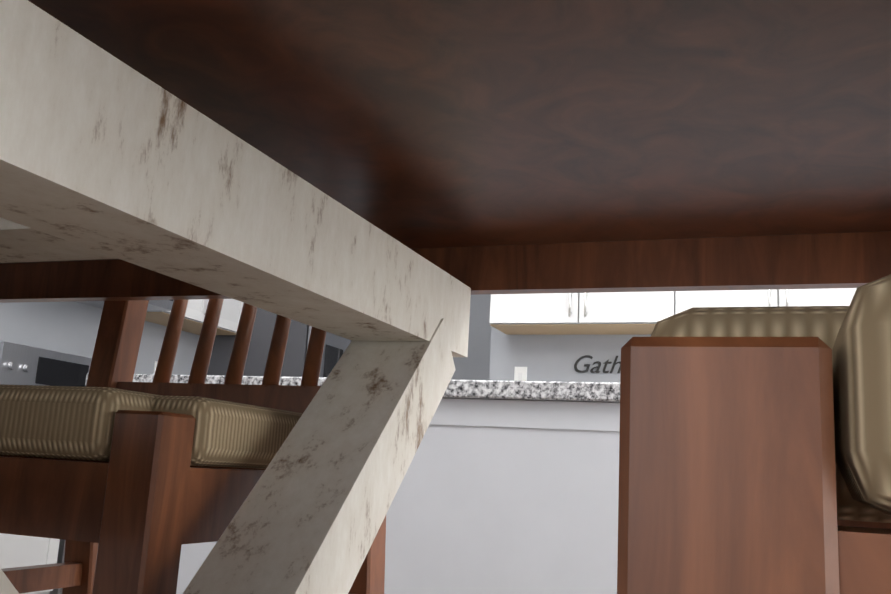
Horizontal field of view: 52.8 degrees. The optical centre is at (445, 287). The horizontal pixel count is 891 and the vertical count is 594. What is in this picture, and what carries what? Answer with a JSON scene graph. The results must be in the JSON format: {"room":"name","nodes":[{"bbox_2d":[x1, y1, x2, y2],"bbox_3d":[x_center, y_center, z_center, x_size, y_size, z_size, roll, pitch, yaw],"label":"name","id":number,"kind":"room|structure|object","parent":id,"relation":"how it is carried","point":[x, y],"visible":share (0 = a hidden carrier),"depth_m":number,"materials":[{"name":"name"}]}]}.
{"room":"dining room","nodes":[
{"label":"dining room","id":0,"kind":"room"},
{"bbox_2d":[0,301,199,374],"bbox_3d":[-2.496,-0.491,3.403,0.100,3.435,7.240,-1,-12,20],"label":"wall","id":1,"kind":"structure","parent":0,"point":[72,327],"depth_m":4.68,"materials":[{"name":"grey paint"}]},
{"bbox_2d":[76,300,173,310],"bbox_3d":[-1.757,-0.176,4.577,0.445,0.455,0.800,-1,-12,20],"label":"microwave","id":2,"kind":"object","parent":1,"relation":"attached to","point":[159,305],"visible":0.04,"depth_m":4.76,"materials":[{"name":"silver metal"}]},
{"bbox_2d":[153,361,157,373],"bbox_3d":[-1.703,0.498,5.316,0.008,0.116,0.070,-1,-12,20],"label":"electrical outlet","id":3,"kind":"object","parent":1,"relation":"attached to","point":[155,364],"visible":0.11,"depth_m":5.29,"materials":[{"name":"white plastic"}]},
{"bbox_2d":[145,299,243,334],"bbox_3d":[-1.523,-0.182,5.375,0.328,0.816,0.770,-1,-12,20],"label":"upper cabinet","id":4,"kind":"object","parent":1,"relation":"attached to","point":[230,314],"visible":0.1,"depth_m":5.29,"materials":[{"name":"white wood"}]},
{"bbox_2d":[451,294,491,379],"bbox_3d":[2.789,0.599,5.059,8.800,2.558,0.100,-1,-12,20],"label":"wall","id":5,"kind":"structure","parent":0,"point":[474,364],"depth_m":6.03,"materials":[{"name":"grey paint"}]},
{"bbox_2d":[489,327,650,382],"bbox_3d":[1.246,0.330,4.687,2.080,2.763,0.120,-1,-12,20],"label":"wall","id":6,"kind":"structure","parent":0,"point":[548,357],"depth_m":4.83,"materials":[{"name":"grey paint"}]},
{"bbox_2d":[514,367,526,380],"bbox_3d":[0.409,0.491,4.896,0.070,0.116,0.008,-1,-12,20],"label":"outlet","id":7,"kind":"object","parent":6,"relation":"attached to","point":[520,373],"visible":0.64,"depth_m":4.90,"materials":[{"name":"white plastic"}]},
{"bbox_2d":[574,355,620,372],"bbox_3d":[0.871,0.407,4.739,0.388,0.094,0.008,-1,-12,20],"label":"gather sign","id":8,"kind":"object","parent":6,"relation":"attached to","point":[596,362],"visible":0.65,"depth_m":4.76,"materials":[{"name":"grey"}]},
{"bbox_2d":[490,288,856,334],"bbox_3d":[1.183,-0.194,4.563,1.890,0.819,0.366,-1,-12,20],"label":"upper cabinet","id":9,"kind":"object","parent":6,"relation":"attached to","point":[620,313],"visible":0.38,"depth_m":4.48,"materials":[{"name":"white wood"}]},
{"bbox_3d":[1.481,1.134,1.529,8.800,0.060,7.240,-1,-12,20],"label":"floor","id":10,"kind":"structure","parent":0,"visible":0},
{"bbox_2d":[0,533,59,593],"bbox_3d":[-2.055,0.862,3.507,0.598,0.880,0.900,-1,-12,20],"label":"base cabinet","id":11,"kind":"object","parent":10,"relation":"on","point":[19,551],"depth_m":3.62,"materials":[{"name":"white"}]},
{"bbox_2d":[0,341,91,593],"bbox_3d":[-1.701,0.899,4.311,0.681,1.170,0.780,-1,-12,20],"label":"range","id":12,"kind":"object","parent":10,"relation":"on","point":[23,365],"visible":0.1,"depth_m":4.34,"materials":[{"name":"silver metal"}]},
{"bbox_2d":[0,299,385,593],"bbox_3d":[-0.376,0.313,1.047,0.488,1.150,0.548,-1,-12,20],"label":"chair","id":13,"kind":"object","parent":10,"relation":"on","point":[115,477],"visible":0.44,"depth_m":0.79,"materials":[{"name":"brown wood"}]},
{"bbox_2d":[207,307,351,376],"bbox_3d":[-1.008,0.933,5.855,0.894,1.805,0.880,-1,-12,20],"label":"refrigerator","id":14,"kind":"object","parent":10,"relation":"on","point":[335,347],"depth_m":5.56,"materials":[{"name":"grey"}]},
{"bbox_2d":[176,397,619,593],"bbox_3d":[0.246,0.806,2.600,2.394,0.879,0.872,-1,-12,20],"label":"kitchen island","id":15,"kind":"object","parent":10,"relation":"on","point":[508,487],"depth_m":2.25,"materials":[{"name":"grey paint"}]},
{"bbox_2d":[85,373,619,400],"bbox_3d":[0.190,0.327,2.589,2.510,0.045,0.650,-1,-12,20],"label":"island countertop","id":16,"kind":"structure","parent":15,"relation":"on","point":[488,390],"depth_m":2.26,"materials":[{"name":"grey stone"}]},
{"bbox_2d":[0,0,890,593],"bbox_3d":[-0.567,0.306,0.705,2.070,1.000,1.100,-1,-12,20],"label":"dining table","id":17,"kind":"object","parent":10,"relation":"on","point":[388,188],"visible":1,"depth_m":0.71,"materials":[{"name":"brown wood"}]},
{"bbox_2d":[617,274,890,593],"bbox_3d":[0.372,0.206,0.324,0.548,1.150,0.488,-1,-12,20],"label":"chair","id":18,"kind":"object","parent":10,"relation":"on","point":[754,450],"visible":1,"depth_m":0.21,"materials":[{"name":"brown wood"}]}
]}

